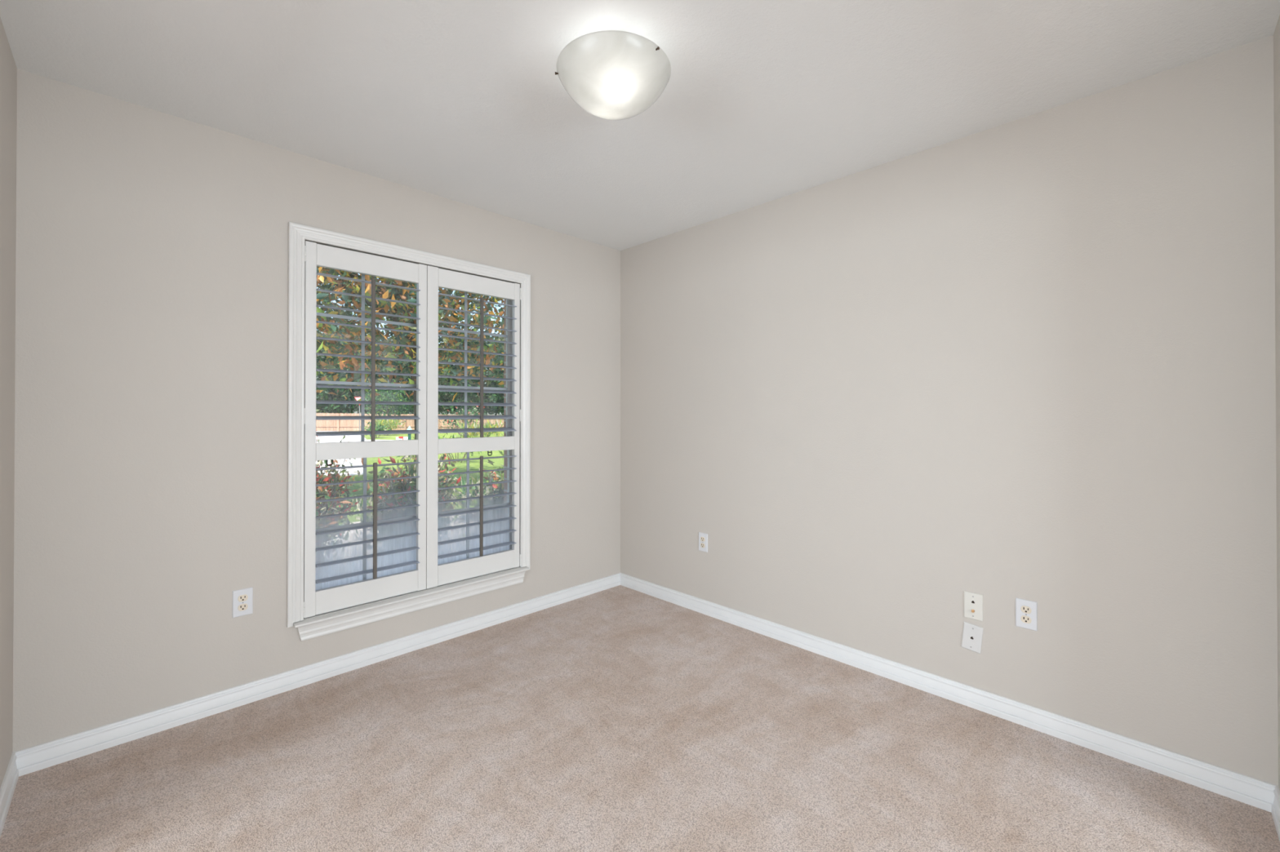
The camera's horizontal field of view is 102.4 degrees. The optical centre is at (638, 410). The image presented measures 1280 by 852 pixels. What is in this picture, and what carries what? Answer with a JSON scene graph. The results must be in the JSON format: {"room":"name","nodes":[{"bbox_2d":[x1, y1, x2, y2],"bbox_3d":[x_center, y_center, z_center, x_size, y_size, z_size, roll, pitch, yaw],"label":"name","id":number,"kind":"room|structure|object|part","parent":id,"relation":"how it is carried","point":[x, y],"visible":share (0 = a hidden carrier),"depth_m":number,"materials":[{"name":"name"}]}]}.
{"room":"empty bedroom","nodes":[
{"label":"empty bedroom","id":0,"kind":"room"},
{"bbox_2d":[0,17,17,787],"bbox_3d":[-1.084,0.031,0.613,0.120,2.440,3.153,0,0,-45],"label":"wall","id":1,"kind":"structure","parent":0,"point":[8,69],"depth_m":1.66,"materials":[{"name":"paint"}]},
{"bbox_2d":[0,752,18,837],"bbox_3d":[-1.904,1.215,1.532,0.016,0.083,0.683,0,0,-45],"label":"baseboard","id":2,"kind":"structure","parent":1,"relation":"attached to","point":[8,785],"depth_m":1.64,"materials":[{"name":"white wood"}]},
{"bbox_2d":[12,68,620,752],"bbox_3d":[-1.183,0.043,2.816,3.079,2.440,0.120,0,0,-45],"label":"wall","id":3,"kind":"structure","parent":0,"point":[152,246],"depth_m":2.08,"materials":[{"name":"paint"}]},
{"bbox_2d":[232,586,253,617],"bbox_3d":[-1.699,0.825,2.212,0.070,0.114,0.008,0,0,-45],"label":"duplex outlet","id":4,"kind":"object","parent":3,"relation":"attached to","point":[242,599],"visible":1,"depth_m":2.21,"materials":[{"name":"plastic"}]},
{"bbox_2d":[237,603,248,611],"bbox_3d":[-1.698,0.844,2.210,0.034,0.028,0.002,0,0,-45],"label":"socket","id":5,"kind":"object","parent":4,"relation":"attached to","point":[241,606],"depth_m":2.21,"materials":[{"name":"beige plastic"}]},
{"bbox_2d":[237,594,248,602],"bbox_3d":[-1.698,0.805,2.210,0.034,0.028,0.002,0,0,-45],"label":"socket","id":6,"kind":"object","parent":4,"relation":"attached to","point":[241,597],"depth_m":2.21,"materials":[{"name":"beige plastic"}]},
{"bbox_2d":[13,573,620,776],"bbox_3d":[-1.136,1.221,2.762,2.839,0.083,0.016,0,0,-45],"label":"baseboard","id":7,"kind":"structure","parent":3,"relation":"attached to","point":[37,757],"depth_m":2.26,"materials":[{"name":"white wood"}]},
{"bbox_2d":[286,222,530,641],"bbox_3d":[-1.171,0.104,2.813,1.271,1.908,0.201,0,0,-45],"label":"window","id":8,"kind":"structure","parent":3,"relation":"in","point":[322,625],"depth_m":2.66,"materials":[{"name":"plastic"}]},
{"bbox_2d":[303,240,426,617],"bbox_3d":[-1.347,0.087,2.578,0.567,1.742,0.103,0,0,-45],"label":"plantation shutter","id":9,"kind":"object","parent":8,"relation":"attached to","point":[326,600],"visible":0.99,"depth_m":2.54,"materials":[{"name":"white wood"}]},
{"bbox_3d":[-1.349,0.902,2.580,0.472,0.108,0.027,0,0,-45],"label":"rail","id":10,"kind":"part","parent":9,"relation":"part of","materials":[{"name":"white wood"}]},
{"bbox_3d":[-1.349,0.195,2.584,0.472,0.081,0.027,0,0,-45],"label":"rail","id":11,"kind":"part","parent":9,"relation":"part of","materials":[{"name":"white wood"}]},
{"bbox_3d":[-1.349,-0.731,2.589,0.472,0.100,0.027,0,0,-45],"label":"rail","id":12,"kind":"part","parent":9,"relation":"part of","materials":[{"name":"white wood"}]},
{"bbox_3d":[-1.202,0.570,2.851,1.098,0.670,0.003,0,0,-45],"label":"glass pane","id":13,"kind":"part","parent":8,"relation":"part of","materials":[{"name":"clear glass"}]},
{"bbox_2d":[426,265,520,588],"bbox_3d":[-0.938,0.089,2.982,0.577,1.742,0.103,0,0,-45],"label":"plantation shutter","id":14,"kind":"object","parent":8,"relation":"attached to","point":[437,575],"visible":1,"depth_m":2.94,"materials":[{"name":"white wood"}]},
{"bbox_3d":[-0.936,0.904,2.989,0.473,0.108,0.027,0,0,-45],"label":"rail","id":15,"kind":"part","parent":14,"relation":"part of","materials":[{"name":"white wood"}]},
{"bbox_3d":[-0.936,-0.729,2.997,0.473,0.100,0.027,0,0,-45],"label":"rail","id":16,"kind":"part","parent":14,"relation":"part of","materials":[{"name":"white wood"}]},
{"bbox_3d":[-0.936,0.197,2.992,0.473,0.081,0.027,0,0,-45],"label":"rail","id":17,"kind":"part","parent":14,"relation":"part of","materials":[{"name":"white wood"}]},
{"bbox_3d":[-1.224,-0.268,2.877,1.131,1.004,0.022,0,0,-45],"label":"sash","id":18,"kind":"part","parent":8,"relation":"part of","materials":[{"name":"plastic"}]},
{"bbox_3d":[-1.210,0.084,2.861,1.158,1.762,0.078,0,0,-45],"label":"frame","id":19,"kind":"part","parent":8,"relation":"part of","materials":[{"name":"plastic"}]},
{"bbox_3d":[-1.202,0.570,2.851,1.131,0.742,0.022,0,0,-45],"label":"sash","id":20,"kind":"part","parent":8,"relation":"part of","materials":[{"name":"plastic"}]},
{"bbox_2d":[503,299,507,515],"bbox_3d":[-1.209,0.129,2.957,11.000,3.170,0.053,0,0,-45],"label":"wall","id":21,"kind":"structure","parent":0,"point":[505,451],"depth_m":3.32,"materials":[{"name":"paint"}]},
{"bbox_2d":[0,585,1279,851],"bbox_3d":[-0.087,1.294,-0.701,6.459,0.100,6.653,0,0,-45],"label":"floor","id":22,"kind":"structure","parent":0,"point":[620,718],"depth_m":1.80,"materials":[{"name":"carpet"}]},
{"bbox_2d":[0,0,1279,250],"bbox_3d":[-0.087,-1.256,-0.687,6.459,0.120,6.653,0,0,-45],"label":"ceiling","id":23,"kind":"structure","parent":0,"point":[463,101],"depth_m":1.81,"materials":[{"name":"paint"}]},
{"bbox_2d":[555,30,671,119],"bbox_3d":[-0.079,-1.089,1.709,0.378,0.188,0.384,0,0,-45],"label":"ceiling light","id":24,"kind":"object","parent":23,"relation":"attached to","point":[610,74],"visible":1,"depth_m":1.61,"materials":[{"name":"white glass"}]},
{"bbox_2d":[620,35,1278,786],"bbox_3d":[1.020,0.043,2.694,0.120,2.440,3.153,0,0,-45],"label":"wall","id":25,"kind":"structure","parent":0,"point":[1032,357],"depth_m":2.10,"materials":[{"name":"paint"}]},
{"bbox_2d":[698,532,707,552],"bbox_3d":[0.403,0.824,3.221,0.008,0.114,0.070,0,0,-45],"label":"duplex outlet","id":26,"kind":"object","parent":25,"relation":"attached to","point":[703,537],"visible":1,"depth_m":3.22,"materials":[{"name":"plastic"}]},
{"bbox_2d":[620,573,1277,812],"bbox_3d":[0.929,1.221,2.683,0.016,0.083,3.033,0,0,-45],"label":"baseboard","id":27,"kind":"structure","parent":25,"relation":"attached to","point":[1234,785],"depth_m":2.09,"materials":[{"name":"white wood"}]},
{"bbox_2d":[960,622,983,653],"bbox_3d":[1.421,0.968,2.193,0.006,0.119,0.082,0,0,-45],"label":"jack plate","id":28,"kind":"object","parent":25,"relation":"attached to","point":[972,635],"visible":1,"depth_m":2.19,"materials":[{"name":"plastic"}]},
{"bbox_2d":[964,591,982,621],"bbox_3d":[1.421,0.833,2.188,0.015,0.112,0.070,0,0,-45],"label":"jack plate","id":29,"kind":"object","parent":25,"relation":"attached to","point":[973,602],"visible":1,"depth_m":2.19,"materials":[{"name":"plastic"}]},
{"bbox_2d":[1015,597,1037,631],"bbox_3d":[1.552,0.816,2.061,0.008,0.114,0.070,0,0,-45],"label":"duplex outlet","id":30,"kind":"object","parent":25,"relation":"attached to","point":[1026,611],"visible":1,"depth_m":2.06,"materials":[{"name":"plastic"}]},
{"bbox_2d":[1020,605,1031,613],"bbox_3d":[1.550,0.797,2.060,0.002,0.028,0.034,0,0,-45],"label":"socket","id":31,"kind":"object","parent":30,"relation":"attached to","point":[1024,609],"depth_m":2.06,"materials":[{"name":"beige plastic"}]},
{"bbox_2d":[1020,615,1031,623],"bbox_3d":[1.550,0.836,2.060,0.002,0.028,0.034,0,0,-45],"label":"socket","id":32,"kind":"object","parent":30,"relation":"attached to","point":[1024,619],"depth_m":2.06,"materials":[{"name":"beige plastic"}]},
{"bbox_2d":[1273,14,1279,790],"bbox_3d":[1.034,0.031,0.576,2.839,2.440,0.120,0,0,-45],"label":"wall","id":33,"kind":"structure","parent":0,"point":[1277,33],"depth_m":1.59,"materials":[{"name":"paint"}]},
{"bbox_2d":[1271,786,1279,841],"bbox_3d":[1.857,1.215,1.479,0.389,0.083,0.016,0,0,-45],"label":"baseboard","id":34,"kind":"structure","parent":33,"relation":"attached to","point":[1275,808],"depth_m":1.57,"materials":[{"name":"white wood"}]},
{"label":"outside","id":35,"kind":"structure","parent":0,"visible":0},
{"bbox_2d":[316,421,503,523],"bbox_3d":[-36.108,2.216,78.724,180.000,0.200,156.761,0,0,-45],"label":"lawn","id":36,"kind":"structure","parent":35,"point":[474,464],"depth_m":16.45,"materials":[{"name":"green plant"}]},
{"bbox_2d":[315,327,337,413],"bbox_3d":[-38.438,-5.141,60.444,6.211,14.318,6.619,0,0,-45],"label":"evergreen tree","id":37,"kind":"object","parent":36,"relation":"on","point":[324,335],"visible":0.08,"depth_m":59.74,"materials":[{"name":"green plant"}]},
{"bbox_2d":[315,306,371,413],"bbox_3d":[-31.749,-4.748,55.502,5.989,13.480,6.282,0,0,-20],"label":"evergreen tree","id":38,"kind":"object","parent":36,"relation":"on","point":[323,396],"visible":0.33,"depth_m":54.32,"materials":[{"name":"green plant"}]},
{"bbox_2d":[355,329,387,413],"bbox_3d":[-32.560,-4.288,63.627,5.977,12.646,6.265,0,0,-45],"label":"evergreen tree","id":39,"kind":"object","parent":36,"relation":"on","point":[376,339],"visible":0.05,"depth_m":62.27,"materials":[{"name":"green plant"}]},
{"bbox_2d":[364,422,391,438],"bbox_3d":[-18.009,1.311,35.254,1.480,1.198,1.712,0,0,28],"label":"leafy bush","id":40,"kind":"object","parent":36,"relation":"on","point":[378,427],"visible":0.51,"depth_m":35.22,"materials":[{"name":"green plant"}]},
{"bbox_2d":[365,415,405,435],"bbox_3d":[-19.035,1.134,39.191,2.773,1.602,2.850,0,0,-45],"label":"ornamental grass","id":41,"kind":"object","parent":36,"relation":"on","point":[394,423],"depth_m":38.80,"materials":[{"name":"green plant"}]},
{"bbox_2d":[364,382,410,430],"bbox_3d":[-20.442,-0.278,41.809,3.672,4.507,3.932,0,0,-17],"label":"round tree","id":42,"kind":"object","parent":36,"relation":"on","point":[388,411],"visible":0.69,"depth_m":41.41,"materials":[{"name":"green plant"}]},
{"bbox_2d":[375,312,413,414],"bbox_3d":[-26.509,-5.170,58.290,6.034,14.355,6.578,0,0,-19],"label":"evergreen tree","id":43,"kind":"object","parent":36,"relation":"on","point":[409,393],"visible":0.09,"depth_m":56.95,"materials":[{"name":"green plant"}]},
{"bbox_2d":[395,426,412,439],"bbox_3d":[-9.032,1.194,19.932,0.630,1.220,0.260,0,0,-25],"label":"mailbox","id":44,"kind":"object","parent":36,"relation":"on","point":[409,437],"visible":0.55,"depth_m":19.90,"materials":[{"name":"white metal"}]},
{"bbox_3d":[-8.892,1.304,19.996,0.110,1.000,0.110,0,0,-25],"label":"post","id":45,"kind":"part","parent":44,"relation":"part of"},
{"bbox_2d":[315,413,503,431],"bbox_3d":[-22.096,1.023,47.456,30.586,1.793,0.190,0,0,-1],"label":"wooden fence","id":46,"kind":"object","parent":36,"relation":"on","point":[338,425],"visible":0.2,"depth_m":47.48,"materials":[{"name":"brown wood"}]},
{"bbox_3d":[-27.583,1.127,47.345,0.110,1.583,0.115,0,0,-1],"label":"post","id":47,"kind":"part","parent":46,"relation":"part of","materials":[{"name":"brown wood"}]},
{"bbox_3d":[-22.113,1.455,47.503,30.552,0.090,0.050,0,0,-1],"label":"rail","id":48,"kind":"part","parent":46,"relation":"part of","materials":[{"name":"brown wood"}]},
{"bbox_2d":[315,266,504,461],"bbox_3d":[-4.863,-2.454,9.927,7.560,8.523,9.230,0,0,21],"label":"magnolia tree","id":49,"kind":"object","parent":36,"relation":"on","point":[328,283],"visible":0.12,"depth_m":9.36,"materials":[{"name":"green plant"}]},
{"bbox_2d":[333,508,495,542],"bbox_3d":[-3.011,1.701,5.408,10.900,0.049,5.947,0,0,-45],"label":"planting bed","id":50,"kind":"object","parent":36,"relation":"on","point":[461,517],"depth_m":7.64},
{"bbox_2d":[327,515,349,540],"bbox_3d":[-3.506,1.318,5.175,1.075,0.772,1.078,0,0,-45],"label":"ornamental grass","id":51,"kind":"object","parent":50,"relation":"on","point":[347,515],"depth_m":5.30,"materials":[{"name":"green plant"}]},
{"bbox_2d":[315,430,367,542],"bbox_3d":[-2.910,0.862,4.554,0.904,1.766,0.821,0,0,17],"label":"shrub","id":52,"kind":"object","parent":50,"relation":"on","point":[322,508],"visible":0.19,"depth_m":4.57,"materials":[{"name":"green plant"}]},
{"bbox_3d":[-2.920,1.034,4.562,0.532,1.423,0.467,0,0,-45],"label":"stem","id":53,"kind":"part","parent":52,"relation":"part of","materials":[{"name":"green plant"}]},
{"bbox_2d":[355,486,389,529],"bbox_3d":[-3.238,1.254,6.827,0.910,0.918,0.862,0,0,-36],"label":"ornamental grass","id":54,"kind":"object","parent":50,"relation":"on","point":[360,508],"depth_m":6.66,"materials":[{"name":"green plant"}]},
{"bbox_2d":[355,429,458,539],"bbox_3d":[-1.914,0.949,4.281,0.786,1.588,0.765,0,0,-18],"label":"shrub","id":55,"kind":"object","parent":50,"relation":"on","point":[396,486],"visible":0.32,"depth_m":4.13,"materials":[{"name":"green plant"}]},
{"bbox_3d":[-1.929,1.112,4.288,0.427,1.263,0.474,0,0,-45],"label":"stem","id":56,"kind":"part","parent":55,"relation":"part of","materials":[{"name":"green plant"}]},
{"bbox_2d":[390,438,466,523],"bbox_3d":[-2.210,1.001,5.296,0.817,1.496,0.865,0,0,-45],"label":"shrub","id":57,"kind":"object","parent":50,"relation":"on","point":[442,495],"visible":0.12,"depth_m":5.26,"materials":[{"name":"green plant"}]},
{"bbox_3d":[-2.146,1.109,5.279,0.508,1.280,0.521,0,0,-45],"label":"stem","id":58,"kind":"part","parent":57,"relation":"part of","materials":[{"name":"green plant"}]},
{"bbox_2d":[445,475,496,523],"bbox_3d":[-2.476,1.330,7.952,1.104,0.776,1.289,0,0,-45],"label":"plant","id":59,"kind":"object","parent":50,"relation":"on","point":[472,491],"depth_m":7.82,"materials":[{"name":"green plant"}]},
{"bbox_2d":[453,451,503,518],"bbox_3d":[-1.301,1.058,4.937,0.875,1.379,0.731,0,0,-45],"label":"shrub","id":60,"kind":"object","parent":50,"relation":"on","point":[496,500],"visible":0.12,"depth_m":4.86,"materials":[{"name":"green plant"}]},
{"bbox_3d":[-1.289,1.173,4.984,0.536,1.149,0.458,0,0,-45],"label":"stem","id":61,"kind":"part","parent":60,"relation":"part of","materials":[{"name":"green plant"}]},
{"bbox_2d":[469,451,503,493],"bbox_3d":[-1.498,0.987,6.912,1.587,1.548,1.535,0,0,-45],"label":"leafy bush","id":62,"kind":"object","parent":50,"relation":"on","point":[487,481],"visible":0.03,"depth_m":6.75,"materials":[{"name":"green plant"}]},
{"bbox_2d":[438,336,448,414],"bbox_3d":[-26.724,-4.706,66.430,5.999,13.514,6.100,0,0,28],"label":"evergreen tree","id":63,"kind":"object","parent":36,"relation":"on","point":[447,413],"visible":0.02,"depth_m":65.81,"materials":[{"name":"green plant"}]},
{"bbox_2d":[438,434,481,462],"bbox_3d":[-6.519,1.297,17.757,2.364,1.047,2.510,0,0,-45],"label":"leafy bush","id":64,"kind":"object","parent":36,"relation":"on","point":[459,435],"visible":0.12,"depth_m":17.72,"materials":[{"name":"green plant"}]},
{"bbox_3d":[-6.367,1.395,17.621,1.392,0.850,1.318,0,0,-45],"label":"stem","id":65,"kind":"part","parent":64,"relation":"part of","materials":[{"name":"green plant"}]},
{"bbox_2d":[438,320,485,415],"bbox_3d":[-20.985,-4.308,60.386,5.975,12.654,5.737,0,0,-7],"label":"evergreen tree","id":66,"kind":"object","parent":36,"relation":"on","point":[460,397],"visible":0.28,"depth_m":59.22,"materials":[{"name":"green plant"}]},
{"bbox_2d":[438,400,487,438],"bbox_3d":[-10.697,0.586,31.172,2.919,2.617,3.168,0,0,3],"label":"flowering shrub","id":67,"kind":"object","parent":36,"relation":"on","point":[454,422],"visible":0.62,"depth_m":31.32,"materials":[{"name":"green plant"}]},
{"bbox_3d":[-10.778,0.863,31.301,1.672,2.065,1.823,0,0,20],"label":"stem","id":68,"kind":"part","parent":67,"relation":"part of","materials":[{"name":"green plant"}]},
{"bbox_2d":[456,418,503,437],"bbox_3d":[-8.226,1.091,26.869,2.369,1.558,2.915,0,0,-45],"label":"ornamental grass","id":69,"kind":"object","parent":36,"relation":"on","point":[487,425],"depth_m":26.55,"materials":[{"name":"green plant"}]},
{"bbox_2d":[467,325,500,415],"bbox_3d":[-20.355,-4.809,68.461,6.036,13.741,6.073,0,0,20],"label":"evergreen tree","id":70,"kind":"object","parent":36,"relation":"on","point":[486,399],"visible":0.14,"depth_m":67.40,"materials":[{"name":"green plant"}]},
{"bbox_2d":[484,345,503,415],"bbox_3d":[-15.366,-4.616,62.026,6.093,13.288,6.166,0,0,21],"label":"evergreen tree","id":71,"kind":"object","parent":36,"relation":"on","point":[494,397],"visible":0.09,"depth_m":60.92,"materials":[{"name":"green plant"}]},
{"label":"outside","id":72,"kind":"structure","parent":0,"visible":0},
{"bbox_2d":[315,431,393,476],"bbox_3d":[-24.238,1.839,29.698,19.778,0.029,42.983,0,0,-25],"label":"driveway","id":73,"kind":"structure","parent":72,"point":[322,439],"depth_m":18.74,"materials":[{"name":"concrete"}]},
{"bbox_2d":[354,396,360,431],"bbox_3d":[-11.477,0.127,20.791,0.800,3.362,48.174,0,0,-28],"label":"yield sign","id":74,"kind":"object","parent":73,"relation":"on","point":[357,398],"visible":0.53,"depth_m":42.01,"materials":[{"name":"white metal"}]}
]}

